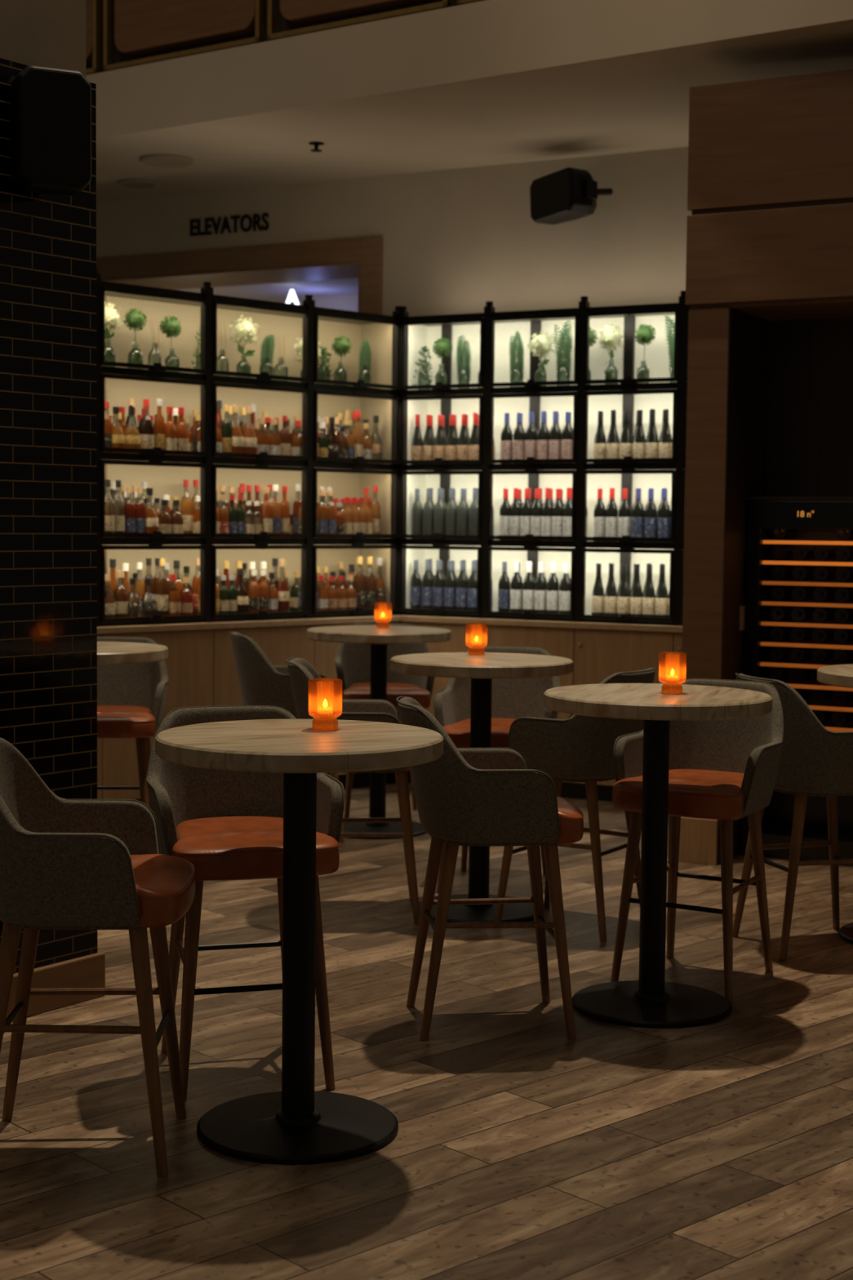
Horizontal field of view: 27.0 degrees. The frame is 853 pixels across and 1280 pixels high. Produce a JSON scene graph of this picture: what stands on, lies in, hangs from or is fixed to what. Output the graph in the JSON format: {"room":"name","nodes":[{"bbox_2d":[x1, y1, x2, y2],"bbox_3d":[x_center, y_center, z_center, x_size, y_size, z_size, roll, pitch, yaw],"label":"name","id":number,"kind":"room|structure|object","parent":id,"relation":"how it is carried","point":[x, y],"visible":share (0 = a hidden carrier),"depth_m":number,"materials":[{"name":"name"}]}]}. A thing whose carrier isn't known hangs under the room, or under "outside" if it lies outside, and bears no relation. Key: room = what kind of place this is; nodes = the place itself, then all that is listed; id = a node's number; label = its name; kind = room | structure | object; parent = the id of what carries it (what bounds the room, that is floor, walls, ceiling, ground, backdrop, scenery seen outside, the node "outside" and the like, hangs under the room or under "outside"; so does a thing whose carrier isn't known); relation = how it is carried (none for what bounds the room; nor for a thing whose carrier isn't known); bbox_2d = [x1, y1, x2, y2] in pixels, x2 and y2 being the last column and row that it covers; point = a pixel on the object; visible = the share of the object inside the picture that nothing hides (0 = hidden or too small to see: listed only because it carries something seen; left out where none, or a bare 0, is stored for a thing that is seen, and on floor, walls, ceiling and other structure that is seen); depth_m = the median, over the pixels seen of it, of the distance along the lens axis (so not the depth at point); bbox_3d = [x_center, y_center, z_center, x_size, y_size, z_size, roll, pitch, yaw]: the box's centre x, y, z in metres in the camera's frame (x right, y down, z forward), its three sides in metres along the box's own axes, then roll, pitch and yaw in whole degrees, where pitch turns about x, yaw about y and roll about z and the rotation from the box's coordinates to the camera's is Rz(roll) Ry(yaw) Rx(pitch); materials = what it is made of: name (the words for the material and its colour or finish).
{"room":"bar","nodes":[
{"label":"bar","id":0,"kind":"room"},
{"bbox_2d":[0,0,85,77],"bbox_3d":[-1.744,-3.398,5.582,0.785,3.130,1.070,3,5,37],"label":"wall","id":1,"kind":"structure","parent":0,"point":[50,33],"depth_m":5.73,"materials":[{"name":"beige paint"}]},
{"bbox_2d":[0,57,97,973],"bbox_3d":[-1.761,-0.380,5.789,0.800,2.920,1.100,3,5,37],"label":"brick wall","id":2,"kind":"structure","parent":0,"point":[48,548],"depth_m":5.82,"materials":[{"name":"black brick"}]},
{"bbox_2d":[10,65,91,195],"bbox_3d":[-1.209,-1.609,5.665,0.235,0.375,0.240,-1,4,-25],"label":"wall speaker","id":3,"kind":"object","parent":2,"relation":"attached to","point":[51,108],"depth_m":5.56},
{"bbox_2d":[117,178,155,188],"bbox_3d":[-1.925,-3.033,11.817,0.250,0.022,0.250,1,4,0],"label":"ceiling speaker","id":4,"kind":"object","parent":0,"point":[127,183],"depth_m":11.79},
{"bbox_2d":[139,153,192,167],"bbox_3d":[-1.619,-2.980,11.059,0.330,0.022,0.330,1,4,0],"label":"ceiling speaker","id":5,"kind":"object","parent":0,"point":[159,160],"depth_m":11.02},
{"bbox_2d":[177,277,358,299],"bbox_3d":[-1.003,-2.684,13.193,4.800,0.140,1.140,3,4,28],"label":"ceiling","id":6,"kind":"structure","parent":0,"point":[347,286],"depth_m":13.30,"materials":[{"name":"paint"}]},
{"bbox_2d":[285,288,299,304],"bbox_3d":[-0.986,-2.513,13.046,0.119,0.118,0.020,3,4,28],"label":"letter sign","id":7,"kind":"object","parent":6,"relation":"hanging from","point":[291,296],"visible":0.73,"depth_m":13.03,"materials":[{"name":"white plastic"}]},
{"bbox_2d":[85,0,458,72],"bbox_3d":[-0.119,-4.221,9.358,12.000,1.950,0.063,3,5,34],"label":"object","id":8,"kind":"structure","parent":0,"point":[282,24],"depth_m":9.91,"materials":[{"name":"brown wood"}]},
{"bbox_2d":[85,0,102,75],"bbox_3d":[-2.403,-3.949,10.842,1.190,1.135,0.119,3,5,34],"label":"balustrade panel","id":9,"kind":"object","parent":8,"relation":"attached to","point":[93,7],"visible":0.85,"depth_m":10.51,"materials":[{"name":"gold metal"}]},
{"bbox_2d":[102,0,263,71],"bbox_3d":[-1.374,-3.892,10.134,1.190,1.135,0.119,3,5,34],"label":"balustrade panel","id":10,"kind":"object","parent":8,"relation":"attached to","point":[141,27],"visible":1,"depth_m":10.17,"materials":[{"name":"brown wood"}]},
{"bbox_2d":[266,0,451,40],"bbox_3d":[-0.345,-3.834,9.427,1.190,1.135,0.119,3,5,34],"label":"balustrade panel","id":11,"kind":"object","parent":8,"relation":"attached to","point":[298,11],"visible":1,"depth_m":9.54,"materials":[{"name":"brown wood"}]},
{"bbox_2d":[457,0,484,4],"bbox_3d":[0.684,-3.777,8.719,1.190,1.135,0.119,3,5,34],"label":"balustrade panel","id":12,"kind":"object","parent":8,"relation":"attached to","point":[459,2],"visible":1,"depth_m":9.02,"materials":[{"name":"brown wood"}]},
{"bbox_2d":[259,293,358,311],"bbox_3d":[-0.771,-1.036,13.770,4.800,3.500,0.081,3,4,28],"label":"wall","id":13,"kind":"structure","parent":0,"point":[349,302],"depth_m":13.59,"materials":[{"name":"paint"}]},
{"bbox_2d":[96,146,691,316],"bbox_3d":[-1.194,-1.123,12.219,9.100,3.870,0.200,3,4,28],"label":"wall","id":14,"kind":"structure","parent":0,"point":[457,241],"depth_m":11.22,"materials":[{"name":"beige paint"}]},
{"bbox_2d":[189,213,268,235],"bbox_3d":[-1.342,-2.820,12.073,0.640,0.116,0.013,3,4,28],"label":"sign","id":15,"kind":"object","parent":14,"relation":"attached to","point":[255,222],"visible":1,"depth_m":12.07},
{"bbox_2d":[96,235,382,315],"bbox_3d":[-1.575,-0.957,12.614,3.166,3.478,0.580,3,4,28],"label":"trim","id":16,"kind":"structure","parent":14,"relation":"attached to","point":[362,258],"depth_m":12.05,"materials":[{"name":"brown wood"}]},
{"bbox_2d":[529,167,613,224],"bbox_3d":[0.874,-2.646,10.639,0.333,0.282,0.444,-2,5,-34],"label":"wall speaker","id":17,"kind":"object","parent":14,"relation":"attached to","point":[566,194],"visible":1,"depth_m":10.49},
{"bbox_2d":[0,782,852,1279],"bbox_3d":[-0.012,1.142,7.842,14.000,0.050,18.500,1,4,0],"label":"floor","id":18,"kind":"structure","parent":0,"point":[520,1149],"depth_m":4.98,"materials":[{"name":"brown wood"}]},
{"bbox_2d":[5,951,105,1018],"bbox_3d":[-1.777,1.152,5.890,0.840,0.150,1.140,3,5,37],"label":"baseboard","id":19,"kind":"structure","parent":18,"relation":"on","point":[88,971],"depth_m":5.94,"materials":[{"name":"brown wood"}]},
{"bbox_2d":[0,737,195,1177],"bbox_3d":[-0.905,0.792,4.602,0.597,1.060,0.552,0,4,-2],"label":"bar chair","id":20,"kind":"object","parent":18,"relation":"on","point":[65,864],"visible":1,"depth_m":4.42,"materials":[{"name":"grey fabric"}]},
{"bbox_2d":[97,641,168,665],"bbox_3d":[-1.531,0.563,7.885,0.760,1.067,0.760,-1,4,-26],"label":"bar table","id":21,"kind":"object","parent":18,"relation":"on","point":[108,652],"visible":0.16,"depth_m":7.67,"materials":[{"name":"brown wood"}]},
{"bbox_2d":[97,636,168,808],"bbox_3d":[-1.506,0.532,8.446,0.552,1.060,0.597,0,4,-3],"label":"bar chair","id":22,"kind":"object","parent":18,"relation":"on","point":[131,697],"visible":0.54,"depth_m":8.58,"materials":[{"name":"grey fabric"}]},
{"bbox_2d":[146,705,344,1102],"bbox_3d":[-0.546,0.752,5.262,0.552,1.060,0.597,0,4,-16],"label":"bar chair","id":23,"kind":"object","parent":18,"relation":"on","point":[228,824],"visible":0.7,"depth_m":5.16,"materials":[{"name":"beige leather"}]},
{"bbox_2d":[229,631,344,843],"bbox_3d":[-0.716,0.493,9.170,0.597,1.060,0.552,0,4,-14],"label":"bar chair","id":24,"kind":"object","parent":18,"relation":"on","point":[261,682],"visible":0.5,"depth_m":8.90,"materials":[{"name":"grey fabric"}]},
{"bbox_2d":[155,719,443,1164],"bbox_3d":[-0.340,0.783,4.746,0.760,1.067,0.760,1,4,0],"label":"bar table","id":25,"kind":"object","parent":18,"relation":"on","point":[298,1124],"visible":0.98,"depth_m":4.70,"materials":[{"name":"brown wood"}]},
{"bbox_2d":[308,678,342,729],"bbox_3d":[-0.276,0.174,4.842,0.093,0.135,0.093,1,4,0],"label":"candle holder","id":26,"kind":"object","parent":25,"relation":"on","point":[325,695],"visible":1,"depth_m":4.81,"materials":[{"name":"orange glass"}]},
{"bbox_2d":[286,657,419,924],"bbox_3d":[-0.288,0.613,7.406,0.597,1.060,0.552,0,4,-3],"label":"bar chair","id":27,"kind":"object","parent":18,"relation":"on","point":[300,671],"visible":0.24,"depth_m":7.23,"materials":[{"name":"grey fabric"}]},
{"bbox_2d":[306,625,451,839],"bbox_3d":[-0.255,0.477,9.392,0.760,1.067,0.760,2,4,20],"label":"bar table","id":28,"kind":"object","parent":18,"relation":"on","point":[379,638],"visible":0.75,"depth_m":9.33,"materials":[{"name":"brown wood"}]},
{"bbox_2d":[373,601,391,627],"bbox_3d":[-0.234,-0.134,9.532,0.093,0.135,0.093,1,4,0],"label":"candle holder","id":29,"kind":"object","parent":28,"relation":"on","point":[383,611],"visible":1,"depth_m":9.50,"materials":[{"name":"orange glass"}]},
{"bbox_2d":[334,622,435,817],"bbox_3d":[-0.236,0.453,9.843,0.552,1.060,0.597,0,4,-5],"label":"bar chair","id":30,"kind":"object","parent":18,"relation":"on","point":[352,660],"visible":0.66,"depth_m":9.95,"materials":[{"name":"grey fabric"}]},
{"bbox_2d":[97,614,682,801],"bbox_3d":[-0.384,0.408,10.518,4.840,1.055,2.132,0,4,-12],"label":"cabinet","id":31,"kind":"object","parent":18,"relation":"on","point":[200,662],"depth_m":10.30,"materials":[{"name":"brown wood"}]},
{"bbox_2d":[96,267,401,626],"bbox_3d":[-1.353,-1.061,10.131,2.980,1.905,0.446,-3,5,-44],"label":"display cabinet","id":32,"kind":"object","parent":31,"relation":"on","point":[308,550],"visible":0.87,"depth_m":10.34,"materials":[{"name":"black metal"}]},
{"bbox_2d":[104,302,122,367],"bbox_3d":[-1.750,-1.658,9.720,0.172,0.378,0.162,-1,4,-27],"label":"hydrangea vase","id":33,"kind":"object","parent":32,"relation":"in","point":[109,304],"visible":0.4,"depth_m":9.71,"materials":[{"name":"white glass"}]},
{"bbox_2d":[123,307,146,368],"bbox_3d":[-1.614,-1.658,9.851,0.133,0.365,0.134,-3,5,-44],"label":"vase","id":34,"kind":"object","parent":32,"relation":"in","point":[131,309],"visible":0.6,"depth_m":9.83,"materials":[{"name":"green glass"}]},
{"bbox_2d":[104,398,199,456],"label":"liquor bottles","id":35,"kind":"object","parent":32,"relation":"on","point":[183,408],"depth_m":9.89,"materials":[{"name":"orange glass"}]},
{"bbox_2d":[104,479,199,537],"label":"liquor bottles","id":36,"kind":"object","parent":32,"relation":"on","point":[144,485],"depth_m":9.87,"materials":[{"name":"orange glass"}]},
{"bbox_2d":[105,558,199,617],"label":"liquor bottles","id":37,"kind":"object","parent":32,"relation":"on","point":[175,562],"depth_m":9.97,"materials":[{"name":"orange glass"}]},
{"bbox_2d":[147,319,160,369],"bbox_3d":[-1.524,-1.635,9.940,0.081,0.310,0.072,-3,5,-44],"label":"vase","id":38,"kind":"object","parent":32,"relation":"in","point":[156,344],"visible":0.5,"depth_m":9.95,"materials":[{"name":"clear glass"}]},
{"bbox_2d":[160,315,181,372],"bbox_3d":[-1.442,-1.657,10.018,0.134,0.343,0.132,-3,5,-44],"label":"vase","id":39,"kind":"object","parent":32,"relation":"in","point":[175,318],"visible":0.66,"depth_m":10.00,"materials":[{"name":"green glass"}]},
{"bbox_2d":[191,325,200,373],"bbox_3d":[-1.278,-1.655,10.173,0.132,0.324,0.126,-3,5,-44],"label":"vase","id":40,"kind":"object","parent":32,"relation":"in","point":[199,330],"visible":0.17,"depth_m":10.18,"materials":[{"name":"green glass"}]},
{"bbox_2d":[213,320,229,376],"bbox_3d":[-1.183,-1.673,10.266,0.087,0.350,0.084,-3,5,-44],"label":"vase","id":41,"kind":"object","parent":32,"relation":"in","point":[222,355],"visible":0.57,"depth_m":10.28,"materials":[{"name":"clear glass"}]},
{"bbox_2d":[229,314,259,377],"bbox_3d":[-1.063,-1.702,10.380,0.168,0.394,0.178,-3,5,-44],"label":"hydrangea vase","id":42,"kind":"object","parent":32,"relation":"in","point":[240,319],"visible":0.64,"depth_m":10.36,"materials":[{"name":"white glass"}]},
{"bbox_2d":[213,483,301,537],"label":"liquor bottles","id":43,"kind":"object","parent":32,"relation":"on","point":[247,495],"depth_m":10.45,"materials":[{"name":"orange glass"}]},
{"bbox_2d":[213,400,302,460],"label":"liquor bottles","id":44,"kind":"object","parent":32,"relation":"on","point":[217,402],"depth_m":10.39,"materials":[{"name":"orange glass"}]},
{"bbox_2d":[216,558,301,613],"label":"liquor bottles","id":45,"kind":"object","parent":32,"relation":"on","point":[281,561],"depth_m":10.46,"materials":[{"name":"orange glass"}]},
{"bbox_2d":[258,334,275,374],"bbox_3d":[-0.941,-1.660,10.498,0.094,0.297,0.084,0,4,-2],"label":"cactus","id":46,"kind":"object","parent":32,"relation":"in","point":[269,336],"visible":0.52,"depth_m":10.49,"materials":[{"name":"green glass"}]},
{"bbox_2d":[273,335,288,381],"bbox_3d":[-0.867,-1.660,10.574,0.088,0.290,0.085,-3,5,-44],"label":"vase","id":47,"kind":"object","parent":32,"relation":"in","point":[277,364],"visible":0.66,"depth_m":10.59,"materials":[{"name":"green glass"}]},
{"bbox_2d":[293,337,320,377],"bbox_3d":[-0.716,-1.688,10.719,0.168,0.329,0.178,1,4,6],"label":"hydrangea vase","id":48,"kind":"object","parent":32,"relation":"in","point":[301,340],"visible":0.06,"depth_m":10.69,"materials":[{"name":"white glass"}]},
{"bbox_2d":[315,346,333,384],"bbox_3d":[-0.630,-1.660,10.801,0.114,0.264,0.124,-3,5,-44],"label":"vase","id":49,"kind":"object","parent":32,"relation":"on","point":[326,348],"visible":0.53,"depth_m":10.79,"materials":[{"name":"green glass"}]},
{"bbox_2d":[330,335,352,386],"bbox_3d":[-0.521,-1.702,10.905,0.133,0.336,0.132,-3,5,-44],"label":"vase","id":50,"kind":"object","parent":32,"relation":"in","point":[336,338],"visible":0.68,"depth_m":10.88,"materials":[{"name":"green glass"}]},
{"bbox_2d":[314,409,382,463],"label":"liquor bottles","id":51,"kind":"object","parent":32,"relation":"on","point":[365,451],"depth_m":10.90,"materials":[{"name":"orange glass"}]},
{"bbox_2d":[316,485,380,533],"label":"liquor bottles","id":52,"kind":"object","parent":32,"relation":"on","point":[372,521],"depth_m":10.86,"materials":[{"name":"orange glass"}]},
{"bbox_2d":[316,556,386,610],"label":"liquor bottles","id":53,"kind":"object","parent":32,"relation":"on","point":[350,567],"depth_m":10.98,"materials":[{"name":"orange glass"}]},
{"bbox_2d":[358,338,372,387],"bbox_3d":[-0.381,-1.706,11.040,0.085,0.330,0.085,1,4,-1],"label":"vase","id":54,"kind":"object","parent":32,"relation":"in","point":[367,341],"visible":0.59,"depth_m":11.04,"materials":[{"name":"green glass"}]},
{"bbox_2d":[398,290,689,626],"bbox_3d":[0.966,-1.069,10.625,2.410,1.905,0.446,3,4,28],"label":"display cabinet","id":55,"kind":"object","parent":31,"relation":"on","point":[494,397],"visible":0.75,"depth_m":10.68,"materials":[{"name":"black metal"}]},
{"bbox_2d":[413,345,432,389],"bbox_3d":[-0.016,-1.694,11.128,0.128,0.302,0.139,3,4,28],"label":"vase","id":56,"kind":"object","parent":55,"relation":"in","point":[425,346],"visible":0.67,"depth_m":11.12,"materials":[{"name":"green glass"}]},
{"bbox_2d":[432,337,453,384],"bbox_3d":[0.100,-1.710,11.064,0.132,0.344,0.130,3,4,28],"label":"vase","id":57,"kind":"object","parent":55,"relation":"in","point":[442,339],"visible":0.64,"depth_m":11.04,"materials":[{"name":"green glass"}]},
{"bbox_2d":[409,559,477,610],"label":"wine bottles","id":58,"kind":"object","parent":55,"relation":"in","point":[428,560],"depth_m":11.07,"materials":[{"name":"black glass"}]},
{"bbox_2d":[410,413,479,464],"label":"wine bottles","id":59,"kind":"object","parent":55,"relation":"in","point":[475,415],"depth_m":11.01,"materials":[{"name":"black glass"}]},
{"bbox_2d":[410,488,480,539],"label":"wine bottles","id":60,"kind":"object","parent":55,"relation":"in","point":[439,489],"depth_m":11.04,"materials":[{"name":"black glass"}]},
{"bbox_2d":[455,335,471,388],"bbox_3d":[0.230,-1.710,11.000,0.072,0.355,0.096,-1,4,-24],"label":"vase","id":61,"kind":"object","parent":55,"relation":"in","point":[462,339],"visible":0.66,"depth_m":11.00,"materials":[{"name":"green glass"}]},
{"bbox_2d":[477,330,479,383],"bbox_3d":[0.354,-1.716,10.927,0.085,0.380,0.080,3,4,28],"label":"vase","id":62,"kind":"object","parent":55,"relation":"in","point":[478,375],"visible":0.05,"depth_m":10.96,"materials":[{"name":"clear glass"}]},
{"bbox_2d":[508,331,524,386],"bbox_3d":[0.545,-1.701,10.824,0.094,0.368,0.083,0,4,-10],"label":"vase","id":63,"kind":"object","parent":55,"relation":"in","point":[515,335],"visible":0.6,"depth_m":10.82,"materials":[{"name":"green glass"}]},
{"bbox_2d":[497,561,570,613],"label":"wine bottles","id":64,"kind":"object","parent":55,"relation":"in","point":[568,588],"depth_m":10.78,"materials":[{"name":"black glass"}]},
{"bbox_2d":[500,411,573,463],"label":"wine bottles","id":65,"kind":"object","parent":55,"relation":"in","point":[544,412],"depth_m":10.72,"materials":[{"name":"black glass"}]},
{"bbox_2d":[499,488,574,541],"label":"wine bottles","id":66,"kind":"object","parent":55,"relation":"in","point":[540,517],"depth_m":10.74,"materials":[{"name":"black glass"}]},
{"bbox_2d":[527,330,555,386],"bbox_3d":[0.691,-1.692,10.748,0.173,0.363,0.164,0,4,-11],"label":"hydrangea vase","id":67,"kind":"object","parent":55,"relation":"in","point":[538,336],"visible":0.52,"depth_m":10.71,"materials":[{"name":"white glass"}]},
{"bbox_2d":[553,320,573,385],"bbox_3d":[0.822,-1.712,10.681,0.080,0.414,0.116,-1,4,-26],"label":"vase","id":68,"kind":"object","parent":55,"relation":"in","point":[566,330],"visible":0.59,"depth_m":10.67,"materials":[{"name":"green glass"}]},
{"bbox_2d":[588,326,597,379],"bbox_3d":[0.955,-1.685,10.609,0.132,0.373,0.132,3,4,28],"label":"vase","id":69,"kind":"object","parent":55,"relation":"in","point":[593,332],"visible":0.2,"depth_m":10.58,"materials":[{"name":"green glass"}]},
{"bbox_2d":[596,322,624,384],"bbox_3d":[1.093,-1.684,10.539,0.159,0.382,0.169,0,4,-12],"label":"hydrangea vase","id":70,"kind":"object","parent":55,"relation":"in","point":[611,325],"visible":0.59,"depth_m":10.50,"materials":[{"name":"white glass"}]},
{"bbox_2d":[591,563,669,617],"label":"wine bottles","id":71,"kind":"object","parent":55,"relation":"in","point":[634,575],"depth_m":10.49,"materials":[{"name":"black glass"}]},
{"bbox_2d":[593,488,671,542],"label":"wine bottles","id":72,"kind":"object","parent":55,"relation":"in","point":[663,497],"depth_m":10.45,"materials":[{"name":"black glass"}]},
{"bbox_2d":[593,408,675,462],"label":"wine bottles","id":73,"kind":"object","parent":55,"relation":"in","point":[664,411],"depth_m":10.42,"materials":[{"name":"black glass"}]},
{"bbox_2d":[634,324,656,382],"bbox_3d":[1.282,-1.671,10.435,0.132,0.374,0.134,3,4,28],"label":"vase","id":74,"kind":"object","parent":55,"relation":"in","point":[641,326],"visible":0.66,"depth_m":10.41,"materials":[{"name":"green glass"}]},
{"bbox_2d":[664,315,677,382],"bbox_3d":[1.452,-1.685,10.354,0.079,0.415,0.134,-1,4,-28],"label":"vase","id":75,"kind":"object","parent":55,"relation":"in","point":[671,322],"visible":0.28,"depth_m":10.36,"materials":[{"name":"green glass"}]},
{"bbox_2d":[390,652,573,922],"bbox_3d":[0.225,0.611,7.446,0.760,1.067,0.760,-1,4,-23],"label":"bar table","id":76,"kind":"object","parent":18,"relation":"on","point":[482,668],"visible":0.7,"depth_m":7.38,"materials":[{"name":"brown wood"}]},
{"bbox_2d":[466,622,487,655],"bbox_3d":[0.215,-0.004,7.636,0.093,0.135,0.093,1,4,0],"label":"candle holder","id":77,"kind":"object","parent":76,"relation":"on","point":[476,633],"visible":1,"depth_m":7.60,"materials":[{"name":"orange glass"}]},
{"bbox_2d":[395,696,583,1041],"bbox_3d":[0.196,0.724,5.799,0.597,1.060,0.552,0,4,-7],"label":"bar chair","id":78,"kind":"object","parent":18,"relation":"on","point":[470,797],"visible":0.89,"depth_m":5.60,"materials":[{"name":"grey fabric"}]},
{"bbox_2d":[433,645,560,890],"bbox_3d":[0.326,0.576,8.066,0.552,1.060,0.597,1,4,12],"label":"bar chair","id":79,"kind":"object","parent":18,"relation":"on","point":[512,699],"visible":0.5,"depth_m":8.21,"materials":[{"name":"grey fabric"}]},
{"bbox_2d":[493,667,656,942],"bbox_3d":[0.613,0.635,7.221,0.597,1.060,0.552,3,4,32],"label":"bar chair","id":80,"kind":"object","parent":18,"relation":"on","point":[577,748],"visible":0.56,"depth_m":6.99,"materials":[{"name":"grey fabric"}]},
{"bbox_2d":[543,683,772,1028],"bbox_3d":[0.770,0.711,6.004,0.760,1.067,0.760,4,5,38],"label":"bar table","id":81,"kind":"object","parent":18,"relation":"on","point":[651,1002],"visible":1,"depth_m":5.95,"materials":[{"name":"brown wood"}]},
{"bbox_2d":[658,652,686,693],"bbox_3d":[0.829,0.110,5.990,0.093,0.135,0.093,1,4,0],"label":"candle holder","id":82,"kind":"object","parent":81,"relation":"on","point":[672,665],"visible":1,"depth_m":5.96,"materials":[{"name":"orange glass"}]},
{"bbox_2d":[610,678,783,1001],"bbox_3d":[0.984,0.693,6.399,0.552,1.060,0.597,3,4,30],"label":"bar chair","id":83,"kind":"object","parent":18,"relation":"on","point":[726,771],"visible":0.81,"depth_m":6.37,"materials":[{"name":"grey fabric"}]},
{"bbox_2d":[733,672,852,960],"bbox_3d":[1.502,0.664,6.914,0.597,1.060,0.552,-1,4,-17],"label":"bar chair","id":84,"kind":"object","parent":18,"relation":"on","point":[817,761],"visible":0.57,"depth_m":6.68,"materials":[{"name":"grey fabric"}]},
{"bbox_2d":[740,500,852,866],"bbox_3d":[2.136,0.208,8.633,1.135,1.755,0.315,3,4,28],"label":"wine fridge","id":85,"kind":"object","parent":18,"relation":"on","point":[799,597],"visible":0.73,"depth_m":8.72,"materials":[{"name":"black metal"}]},
{"bbox_2d":[817,664,852,943],"bbox_3d":[1.923,0.655,7.037,0.760,1.067,0.760,1,4,12],"label":"bar table","id":86,"kind":"object","parent":18,"relation":"on","point":[839,675],"visible":1,"depth_m":6.96,"materials":[{"name":"brown wood"}]},
{"bbox_2d":[85,0,852,202],"bbox_3d":[0.175,-3.112,10.302,13.416,0.380,3.836,2,4,27],"label":"ceiling","id":87,"kind":"structure","parent":0,"point":[486,82],"depth_m":9.57,"materials":[{"name":"paint"}]},
{"bbox_2d":[308,141,324,151],"bbox_3d":[-0.653,-2.923,10.541,0.090,0.046,0.090,1,4,0],"label":"sprinkler","id":88,"kind":"object","parent":87,"relation":"attached to","point":[316,144],"visible":1,"depth_m":10.53,"materials":[{"name":"black metal"}]},
{"bbox_2d":[685,68,852,865],"bbox_3d":[2.801,-0.723,8.073,3.212,3.700,0.678,3,4,28],"label":"wall","id":89,"kind":"structure","parent":0,"point":[770,228],"depth_m":8.39,"materials":[{"name":"brown wood"}]},
{"bbox_2d":[678,817,717,865],"bbox_3d":[1.303,0.970,8.599,0.212,0.220,0.020,3,4,28],"label":"baseboard","id":90,"kind":"structure","parent":89,"relation":"attached to","point":[698,844],"depth_m":8.58,"materials":[{"name":"brown wood"}]},
{"bbox_2d":[682,307,728,864],"bbox_3d":[1.773,-0.298,9.361,0.200,2.660,1.900,3,4,28],"label":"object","id":91,"kind":"object","parent":89,"relation":"attached to","point":[708,328],"depth_m":8.49,"materials":[{"name":"brown wood"}]},
{"bbox_2d":[739,605,745,630],"bbox_3d":[1.552,-0.108,8.724,0.012,0.120,0.070,3,4,28],"label":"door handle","id":92,"kind":"object","parent":89,"relation":"attached to","point":[742,608],"visible":1,"depth_m":8.71,"materials":[{"name":"plastic"}]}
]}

